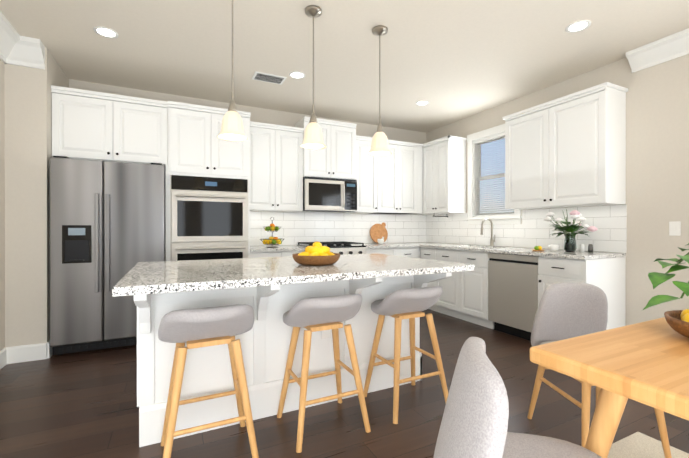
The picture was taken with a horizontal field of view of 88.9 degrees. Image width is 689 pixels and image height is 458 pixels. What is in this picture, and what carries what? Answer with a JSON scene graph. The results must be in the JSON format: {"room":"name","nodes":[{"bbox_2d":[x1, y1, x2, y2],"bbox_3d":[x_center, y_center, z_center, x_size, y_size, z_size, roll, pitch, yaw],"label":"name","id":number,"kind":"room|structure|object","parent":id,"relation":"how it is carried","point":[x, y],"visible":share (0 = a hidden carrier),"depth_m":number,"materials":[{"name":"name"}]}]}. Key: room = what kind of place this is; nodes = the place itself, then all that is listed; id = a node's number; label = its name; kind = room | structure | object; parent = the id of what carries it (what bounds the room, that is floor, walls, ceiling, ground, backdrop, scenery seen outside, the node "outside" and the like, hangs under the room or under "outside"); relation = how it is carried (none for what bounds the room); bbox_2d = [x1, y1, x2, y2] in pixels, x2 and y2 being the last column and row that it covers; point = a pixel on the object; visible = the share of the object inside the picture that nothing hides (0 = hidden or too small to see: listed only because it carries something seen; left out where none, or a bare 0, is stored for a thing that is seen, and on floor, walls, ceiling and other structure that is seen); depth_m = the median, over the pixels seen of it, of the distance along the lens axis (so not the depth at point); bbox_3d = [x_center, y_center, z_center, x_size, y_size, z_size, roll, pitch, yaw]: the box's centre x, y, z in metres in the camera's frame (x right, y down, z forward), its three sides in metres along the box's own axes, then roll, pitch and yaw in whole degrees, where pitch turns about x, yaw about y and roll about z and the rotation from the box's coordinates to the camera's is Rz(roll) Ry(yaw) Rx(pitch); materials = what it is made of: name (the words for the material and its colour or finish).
{"room":"kitchen","nodes":[
{"label":"kitchen","id":0,"kind":"room"},
{"bbox_2d":[0,59,4,350],"bbox_3d":[-1.492,-0.224,0.017,0.120,2.743,8.000,0,0,-26],"label":"wall","id":1,"kind":"structure","parent":0,"point":[2,204],"depth_m":2.93,"materials":[{"name":"paint"}]},
{"bbox_2d":[5,47,68,346],"bbox_3d":[-2.910,-0.231,3.365,0.280,2.743,0.740,0,0,-26],"label":"wall","id":2,"kind":"structure","parent":0,"point":[28,123],"depth_m":3.04,"materials":[{"name":"paint"}]},
{"bbox_2d":[0,347,9,368],"bbox_3d":[-1.268,1.078,-0.283,0.016,0.140,7.260,0,0,-26],"label":"baseboard","id":3,"kind":"structure","parent":2,"relation":"attached to","point":[5,352],"depth_m":2.93,"materials":[{"name":"white wood"}]},
{"bbox_2d":[0,11,28,66],"bbox_3d":[-1.208,-1.493,-0.259,0.150,0.200,7.260,0,0,-26],"label":"crown molding","id":4,"kind":"structure","parent":2,"relation":"attached to","point":[16,48],"depth_m":2.91,"materials":[{"name":"white"}]},
{"bbox_2d":[45,340,51,358],"bbox_3d":[-2.769,1.071,3.416,0.016,0.140,0.736,0,0,-26],"label":"baseboard","id":5,"kind":"structure","parent":2,"relation":"attached to","point":[48,350],"depth_m":3.10,"materials":[{"name":"white wood"}]},
{"bbox_2d":[69,79,425,260],"bbox_3d":[-0.944,-0.234,4.806,5.320,2.743,0.120,0,0,-26],"label":"wall","id":6,"kind":"structure","parent":0,"point":[270,116],"depth_m":4.63,"materials":[{"name":"paint"}]},
{"bbox_2d":[51,85,122,161],"bbox_3d":[-2.568,-0.982,3.596,0.533,0.645,0.617,0,0,-26],"label":"upper cabinet","id":7,"kind":"object","parent":6,"relation":"attached to","point":[87,125],"depth_m":3.32,"materials":[{"name":"white wood"}]},
{"bbox_2d":[123,95,158,163],"bbox_3d":[-2.196,-0.983,3.778,0.533,0.645,0.617,0,0,-26],"label":"upper cabinet","id":8,"kind":"object","parent":6,"relation":"attached to","point":[140,115],"depth_m":3.51,"materials":[{"name":"white wood"}]},
{"bbox_2d":[159,101,218,181],"bbox_3d":[-1.762,-0.933,3.971,0.535,0.745,0.653,0,0,-26],"label":"upper cabinet","id":9,"kind":"object","parent":6,"relation":"attached to","point":[188,133],"depth_m":3.67,"materials":[{"name":"white wood"}]},
{"bbox_2d":[170,175,247,260],"bbox_3d":[-1.552,0.109,4.014,0.784,1.334,0.709,0,0,-26],"label":"wall oven","id":10,"kind":"object","parent":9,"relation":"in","point":[208,218],"visible":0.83,"depth_m":3.73,"materials":[{"name":"grey metal"}]},
{"bbox_2d":[219,108,250,181],"bbox_3d":[-1.417,-0.933,4.140,0.475,0.745,0.653,0,0,-26],"label":"upper cabinet","id":11,"kind":"object","parent":6,"relation":"attached to","point":[234,157],"depth_m":3.89,"materials":[{"name":"white wood"}]},
{"bbox_2d":[248,122,282,213],"bbox_3d":[-1.082,-0.770,4.486,0.430,1.073,0.327,0,0,-26],"label":"upper cabinet","id":12,"kind":"object","parent":6,"relation":"attached to","point":[265,188],"depth_m":4.36,"materials":[{"name":"white wood"}]},
{"bbox_2d":[279,126,302,211],"bbox_3d":[-0.804,-0.770,4.622,0.430,1.073,0.327,0,0,-26],"label":"upper cabinet","id":13,"kind":"object","parent":6,"relation":"attached to","point":[292,136],"depth_m":4.51,"materials":[{"name":"white wood"}]},
{"bbox_2d":[295,116,334,177],"bbox_3d":[-0.405,-1.067,4.797,0.439,0.770,0.363,0,0,-26],"label":"upper cabinet","id":14,"kind":"object","parent":6,"relation":"attached to","point":[321,162],"depth_m":4.66,"materials":[{"name":"white wood"}]},
{"bbox_2d":[303,176,356,211],"bbox_3d":[-0.240,-0.462,4.824,0.752,0.428,0.442,0,0,-26],"label":"microwave","id":15,"kind":"object","parent":14,"relation":"attached to","point":[320,194],"visible":1,"depth_m":4.66,"materials":[{"name":"grey metal"}]},
{"bbox_2d":[250,211,425,245],"bbox_3d":[0.011,-0.012,5.204,3.017,0.467,0.007,0,0,-26],"label":"tile backsplash","id":16,"kind":"structure","parent":6,"relation":"attached to","point":[302,226],"depth_m":5.10,"materials":[{"name":"white tile"}]},
{"bbox_2d":[335,121,358,181],"bbox_3d":[-0.118,-1.067,4.938,0.439,0.770,0.363,0,0,-26],"label":"upper cabinet","id":17,"kind":"object","parent":6,"relation":"attached to","point":[346,139],"depth_m":4.81,"materials":[{"name":"white wood"}]},
{"bbox_2d":[345,136,382,213],"bbox_3d":[0.265,-0.771,5.146,0.430,1.073,0.327,0,0,-26],"label":"upper cabinet","id":18,"kind":"object","parent":6,"relation":"attached to","point":[370,184],"depth_m":5.01,"materials":[{"name":"white wood"}]},
{"bbox_2d":[383,139,394,213],"bbox_3d":[0.564,-0.772,5.292,0.475,1.073,0.327,0,0,-26],"label":"upper cabinet","id":19,"kind":"object","parent":6,"relation":"attached to","point":[388,161],"depth_m":5.16,"materials":[{"name":"white wood"}]},
{"bbox_2d":[395,140,426,213],"bbox_3d":[0.924,-0.772,5.437,0.539,1.073,0.384,0,0,-26],"label":"upper cabinet","id":20,"kind":"object","parent":6,"relation":"attached to","point":[410,158],"depth_m":5.33,"materials":[{"name":"white wood"}]},
{"bbox_2d":[0,309,688,457],"bbox_3d":[0.843,1.195,1.163,5.320,0.100,8.240,0,0,-26],"label":"floor","id":21,"kind":"structure","parent":0,"point":[82,404],"depth_m":2.15,"materials":[{"name":"brown wood"}]},
{"bbox_2d":[49,156,164,354],"bbox_3d":[-2.332,0.245,3.580,0.897,1.790,0.803,0,0,-26],"label":"fridge","id":22,"kind":"object","parent":21,"relation":"on","point":[107,226],"visible":0.92,"depth_m":3.22,"materials":[{"name":"grey metal"}]},
{"bbox_2d":[158,304,258,457],"bbox_3d":[-0.691,0.754,1.781,0.450,0.785,0.410,0,0,-26],"label":"stool","id":23,"kind":"object","parent":21,"relation":"on","point":[203,327],"visible":1,"depth_m":1.69,"materials":[{"name":"grey fabric"}]},
{"bbox_2d":[248,246,286,257],"bbox_3d":[-1.018,0.700,4.359,0.430,0.877,0.617,0,0,-26],"label":"base cabinet","id":24,"kind":"object","parent":21,"relation":"on","point":[276,253],"depth_m":4.07,"materials":[{"name":"white wood"}]},
{"bbox_2d":[134,273,451,446],"bbox_3d":[-0.326,0.704,2.389,1.870,0.877,1.011,0,0,-26],"label":"kitchen island","id":25,"kind":"object","parent":21,"relation":"on","point":[271,291],"depth_m":2.12,"materials":[{"name":"white wood"}]},
{"bbox_2d":[112,253,474,296],"bbox_3d":[-0.297,0.247,2.329,1.940,0.036,1.160,0,0,-26],"label":"island countertop","id":26,"kind":"structure","parent":25,"relation":"on","point":[144,278],"depth_m":1.94,"materials":[{"name":"white stone"}]},
{"bbox_2d":[292,241,339,265],"bbox_3d":[-0.181,0.154,2.274,0.310,0.148,0.310,0,0,-26],"label":"bowl","id":27,"kind":"object","parent":26,"relation":"on","point":[317,253],"visible":1,"depth_m":2.18,"materials":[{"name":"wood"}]},
{"bbox_2d":[287,251,303,256],"bbox_3d":[-0.741,0.700,4.494,0.427,0.877,0.617,0,0,-26],"label":"base cabinet","id":28,"kind":"object","parent":21,"relation":"on","point":[289,253],"depth_m":4.21,"materials":[{"name":"white wood"}]},
{"bbox_2d":[250,245,305,251],"bbox_3d":[-0.873,0.243,4.412,0.735,0.036,0.647,0,0,-26],"label":"countertop","id":29,"kind":"structure","parent":28,"relation":"on","point":[282,247],"depth_m":4.18,"materials":[{"name":"stone"}]},
{"bbox_2d":[260,217,283,246],"bbox_3d":[-0.894,0.038,4.341,0.305,0.372,0.305,0,0,-26],"label":"tiered fruit stand","id":30,"kind":"object","parent":29,"relation":"on","point":[272,240],"visible":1,"depth_m":4.29,"materials":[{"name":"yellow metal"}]},
{"bbox_2d":[277,294,370,452],"bbox_3d":[-0.129,0.754,2.056,0.450,0.785,0.410,0,0,-26],"label":"stool","id":31,"kind":"object","parent":21,"relation":"on","point":[312,314],"visible":1,"depth_m":1.97,"materials":[{"name":"grey fabric"}]},
{"bbox_2d":[297,241,365,254],"bbox_3d":[-0.181,0.651,4.707,0.752,0.935,0.692,0,0,-26],"label":"range","id":32,"kind":"object","parent":21,"relation":"on","point":[343,248],"visible":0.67,"depth_m":4.53,"materials":[{"name":"grey metal"}]},
{"bbox_2d":[366,248,398,255],"bbox_3d":[0.366,0.699,5.037,0.507,0.877,0.617,0,0,-26],"label":"base cabinet","id":33,"kind":"object","parent":21,"relation":"on","point":[390,251],"depth_m":4.79,"materials":[{"name":"white wood"}]},
{"bbox_2d":[363,286,447,423],"bbox_3d":[0.405,0.753,2.317,0.450,0.785,0.410,0,0,-26],"label":"stool","id":34,"kind":"object","parent":21,"relation":"on","point":[409,304],"visible":0.98,"depth_m":2.24,"materials":[{"name":"beige wood"}]},
{"bbox_2d":[399,247,414,257],"bbox_3d":[0.714,0.699,5.207,0.508,0.877,0.617,0,0,-26],"label":"base cabinet","id":35,"kind":"object","parent":21,"relation":"on","point":[407,252],"depth_m":4.95,"materials":[{"name":"white wood"}]},
{"bbox_2d":[354,243,417,248],"bbox_3d":[0.523,0.241,5.094,0.839,0.036,0.651,0,0,-26],"label":"countertop","id":36,"kind":"structure","parent":35,"relation":"on","point":[373,245],"depth_m":4.89,"materials":[{"name":"stone"}]},
{"bbox_2d":[370,222,387,242],"bbox_3d":[0.529,0.060,5.416,0.310,0.327,0.086,0,0,-26],"label":"cutting board","id":37,"kind":"object","parent":36,"relation":"on","point":[378,231],"visible":0.9,"depth_m":5.41,"materials":[{"name":"brown wood"}]},
{"bbox_2d":[377,237,383,243],"bbox_3d":[0.540,0.166,5.234,0.100,0.111,0.100,0,0,-26],"label":"mortar","id":38,"kind":"object","parent":36,"relation":"on","point":[380,241],"visible":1,"depth_m":5.20,"materials":[{"name":"white ceramic"}]},
{"bbox_2d":[409,243,625,259],"bbox_3d":[1.693,0.243,4.425,0.675,0.036,2.882,0,0,-26],"label":"countertop","id":39,"kind":"structure","parent":35,"relation":"on","point":[586,255],"depth_m":3.59,"materials":[{"name":"stone"}]},
{"bbox_2d":[480,218,494,245],"bbox_3d":[1.727,0.158,4.501,0.510,0.602,0.724,0,0,-26],"label":"sink faucet","id":40,"kind":"object","parent":39,"relation":"in","point":[491,239],"visible":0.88,"depth_m":4.58,"materials":[{"name":"silver metal"}]},
{"bbox_2d":[531,246,543,250],"bbox_3d":[1.985,0.199,3.603,0.130,0.052,0.130,0,0,-26],"label":"plate","id":41,"kind":"object","parent":39,"relation":"on","point":[537,248],"visible":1,"depth_m":3.57,"materials":[{"name":"food"}]},
{"bbox_2d":[548,244,558,250],"bbox_3d":[2.128,0.191,3.573,0.100,0.068,0.100,0,0,-26],"label":"pot","id":42,"kind":"object","parent":39,"relation":"on","point":[553,247],"visible":1,"depth_m":3.54,"materials":[{"name":"white ceramic"}]},
{"bbox_2d":[544,209,597,251],"bbox_3d":[2.248,0.018,3.527,0.398,0.415,0.458,0,0,-26],"label":"flower vase","id":43,"kind":"object","parent":39,"relation":"on","point":[570,240],"visible":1,"depth_m":3.49,"materials":[{"name":"clear glass"}]},
{"bbox_2d":[580,244,592,251],"bbox_3d":[2.380,0.186,3.457,0.109,0.078,0.042,0,0,37],"label":"salt","id":44,"kind":"object","parent":39,"relation":"on","point":[582,247],"visible":1,"depth_m":3.45,"materials":[{"name":"white ceramic"}]},
{"bbox_2d":[415,247,438,311],"bbox_3d":[1.412,0.699,4.997,0.677,0.877,0.406,0,0,-26],"label":"base cabinet","id":45,"kind":"object","parent":21,"relation":"on","point":[420,252],"depth_m":4.85,"materials":[{"name":"white wood"}]},
{"bbox_2d":[417,242,441,243],"bbox_3d":[1.237,0.241,5.443,0.390,0.036,0.651,0,0,-26],"label":"countertop","id":46,"kind":"structure","parent":45,"relation":"on","point":[417,242],"depth_m":5.40,"materials":[{"name":"stone"}]},
{"bbox_2d":[439,249,454,316],"bbox_3d":[1.599,0.700,4.684,0.617,0.877,0.559,0,0,-26],"label":"base cabinet","id":47,"kind":"object","parent":21,"relation":"on","point":[447,298],"depth_m":4.55,"materials":[{"name":"white wood"}]},
{"bbox_2d":[455,250,493,328],"bbox_3d":[1.779,0.700,4.316,0.617,0.877,0.500,0,0,-26],"label":"base cabinet","id":48,"kind":"object","parent":21,"relation":"on","point":[471,287],"depth_m":4.16,"materials":[{"name":"white wood"}]},
{"bbox_2d":[488,253,538,340],"bbox_3d":[2.010,0.703,3.815,0.590,0.873,0.595,0,0,-26],"label":"dishwasher","id":49,"kind":"object","parent":21,"relation":"on","point":[512,294],"visible":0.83,"depth_m":3.67,"materials":[{"name":"grey metal"}]},
{"bbox_2d":[538,256,625,329],"bbox_3d":[2.252,0.702,3.349,0.619,0.877,0.447,0,0,-26],"label":"base cabinet","id":50,"kind":"object","parent":21,"relation":"on","point":[608,274],"depth_m":3.20,"materials":[{"name":"white wood"}]},
{"bbox_2d":[527,282,671,457],"bbox_3d":[1.345,0.731,1.909,0.595,0.829,0.606,0,0,-26],"label":"chair","id":51,"kind":"object","parent":21,"relation":"on","point":[566,310],"visible":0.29,"depth_m":2.06,"materials":[{"name":"grey fabric"}]},
{"bbox_2d":[607,432,688,457],"bbox_3d":[1.429,1.140,0.376,1.780,0.012,2.670,0,0,-26],"label":"rug","id":52,"kind":"object","parent":21,"relation":"on","point":[637,445],"visible":0.95,"depth_m":1.80,"materials":[{"name":"beige carpet"}]},
{"bbox_2d":[433,337,601,457],"bbox_3d":[0.520,0.733,0.917,0.645,0.829,0.642,0,0,-26],"label":"chair","id":53,"kind":"object","parent":52,"relation":"on","point":[474,421],"visible":1,"depth_m":0.86,"materials":[{"name":"grey fabric"}]},
{"bbox_2d":[530,317,688,457],"bbox_3d":[1.528,0.773,0.674,1.180,0.754,1.720,0,0,-26],"label":"dining table","id":54,"kind":"object","parent":52,"relation":"on","point":[646,362],"visible":1,"depth_m":1.08,"materials":[{"name":"brown wood"}]},
{"bbox_2d":[643,243,688,309],"bbox_3d":[1.557,0.228,1.529,0.817,0.330,0.546,0,0,-26],"label":"potted plant","id":55,"kind":"object","parent":54,"relation":"on","point":[656,279],"visible":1,"depth_m":1.47,"materials":[{"name":"green plant"}]},
{"bbox_2d":[664,309,688,337],"bbox_3d":[1.326,0.316,1.220,0.320,0.156,0.320,0,0,-26],"label":"bowl","id":56,"kind":"object","parent":54,"relation":"on","point":[677,321],"visible":1,"depth_m":1.26,"materials":[{"name":"wood"}]},
{"bbox_2d":[0,0,688,132],"bbox_3d":[0.843,-1.648,1.158,5.320,0.100,8.240,0,0,-26],"label":"ceiling","id":57,"kind":"structure","parent":0,"point":[450,61],"depth_m":3.08,"materials":[{"name":"paint"}]},
{"bbox_2d":[93,26,117,37],"bbox_3d":[-1.939,-1.598,2.858,0.169,0.005,0.169,0,0,-35],"label":"recessed light","id":58,"kind":"object","parent":57,"relation":"in","point":[106,32],"depth_m":2.86,"materials":[{"name":"white"}]},
{"bbox_2d":[217,0,247,141],"bbox_3d":[-0.740,-1.101,2.321,0.196,0.997,0.196,0,0,-26],"label":"pendant light","id":59,"kind":"object","parent":57,"relation":"hanging from","point":[232,128],"visible":1,"depth_m":2.29,"materials":[{"name":"white glass"}]},
{"bbox_2d":[252,71,286,84],"bbox_3d":[-0.800,-1.598,3.727,0.330,0.008,0.200,0,0,-26],"label":"ceiling vent","id":60,"kind":"object","parent":57,"relation":"in","point":[269,78],"visible":1,"depth_m":3.72,"materials":[{"name":"white metal"}]},
{"bbox_2d":[289,71,304,78],"bbox_3d":[-0.492,-1.599,3.655,0.169,0.005,0.169,0,0,-32],"label":"recessed light","id":61,"kind":"object","parent":57,"relation":"in","point":[296,75],"depth_m":3.66,"materials":[{"name":"white plastic"}]},
{"bbox_2d":[300,5,326,149],"bbox_3d":[-0.228,-1.101,2.572,0.196,0.997,0.196,0,0,-26],"label":"pendant light","id":62,"kind":"object","parent":57,"relation":"hanging from","point":[313,137],"visible":1,"depth_m":2.54,"materials":[{"name":"white glass"}]},
{"bbox_2d":[368,25,391,155],"bbox_3d":[0.284,-1.102,2.823,0.196,0.997,0.196,0,0,-26],"label":"pendant light","id":63,"kind":"object","parent":57,"relation":"hanging from","point":[379,145],"visible":1,"depth_m":2.79,"materials":[{"name":"white glass"}]},
{"bbox_2d":[416,101,428,105],"bbox_3d":[0.990,-1.601,4.471,0.169,0.005,0.169,0,0,-35],"label":"recessed light","id":64,"kind":"object","parent":57,"relation":"in","point":[420,103],"depth_m":4.48,"materials":[{"name":"white plastic"}]},
{"bbox_2d":[565,20,590,32],"bbox_3d":[1.844,-1.598,2.773,0.169,0.005,0.169,0,0,-32],"label":"recessed light","id":65,"kind":"object","parent":57,"relation":"in","point":[574,27],"depth_m":2.77,"materials":[{"name":"white plastic"}]},
{"bbox_2d":[426,54,688,325],"bbox_3d":[3.178,-0.229,2.304,0.120,2.743,8.000,0,0,-26],"label":"wall","id":66,"kind":"structure","parent":0,"point":[657,149],"depth_m":3.13,"materials":[{"name":"paint"}]},
{"bbox_2d":[427,142,430,213],"bbox_3d":[1.435,-0.772,5.346,0.327,1.073,0.328,0,0,-26],"label":"upper cabinet","id":67,"kind":"object","parent":66,"relation":"attached to","point":[428,143],"depth_m":5.31,"materials":[{"name":"white wood"}]},
{"bbox_2d":[431,135,466,213],"bbox_3d":[1.533,-0.771,5.145,0.327,1.073,0.329,0,0,-26],"label":"upper cabinet","id":68,"kind":"object","parent":66,"relation":"attached to","point":[448,153],"depth_m":5.02,"materials":[{"name":"white wood"}]},
{"bbox_2d":[465,124,521,224],"bbox_3d":[1.996,-0.699,4.664,0.165,1.275,0.880,0,0,-26],"label":"kitchen window","id":69,"kind":"structure","parent":66,"relation":"in","point":[486,173],"depth_m":4.77,"materials":[{"name":"white wood"}]},
{"bbox_2d":[503,104,542,209],"bbox_3d":[2.145,-0.769,3.897,0.327,1.073,0.589,0,0,-26],"label":"upper cabinet","id":70,"kind":"object","parent":66,"relation":"attached to","point":[524,128],"depth_m":3.88,"materials":[{"name":"white wood"}]},
{"bbox_2d":[426,204,626,252],"bbox_3d":[2.003,-0.005,4.558,0.007,0.454,2.850,0,0,-26],"label":"tile backsplash","id":71,"kind":"structure","parent":66,"relation":"attached to","point":[535,228],"depth_m":4.05,"materials":[{"name":"white tile"}]},
{"bbox_2d":[539,82,626,208],"bbox_3d":[2.352,-0.768,3.474,0.327,1.073,0.589,0,0,-26],"label":"upper cabinet","id":72,"kind":"object","parent":66,"relation":"attached to","point":[569,150],"depth_m":3.29,"materials":[{"name":"white wood"}]},
{"bbox_2d":[626,28,688,72],"bbox_3d":[3.690,-1.515,0.988,0.115,0.163,4.950,0,0,-26],"label":"crown molding","id":73,"kind":"structure","parent":66,"relation":"attached to","point":[676,45],"depth_m":3.01,"materials":[{"name":"white wood"}]},
{"bbox_2d":[669,221,680,235],"bbox_3d":[2.784,-0.004,2.961,0.010,0.120,0.075,0,0,-26],"label":"switch plate","id":74,"kind":"object","parent":66,"relation":"attached to","point":[674,228],"visible":1,"depth_m":2.96,"materials":[{"name":"white plastic"}]}
]}

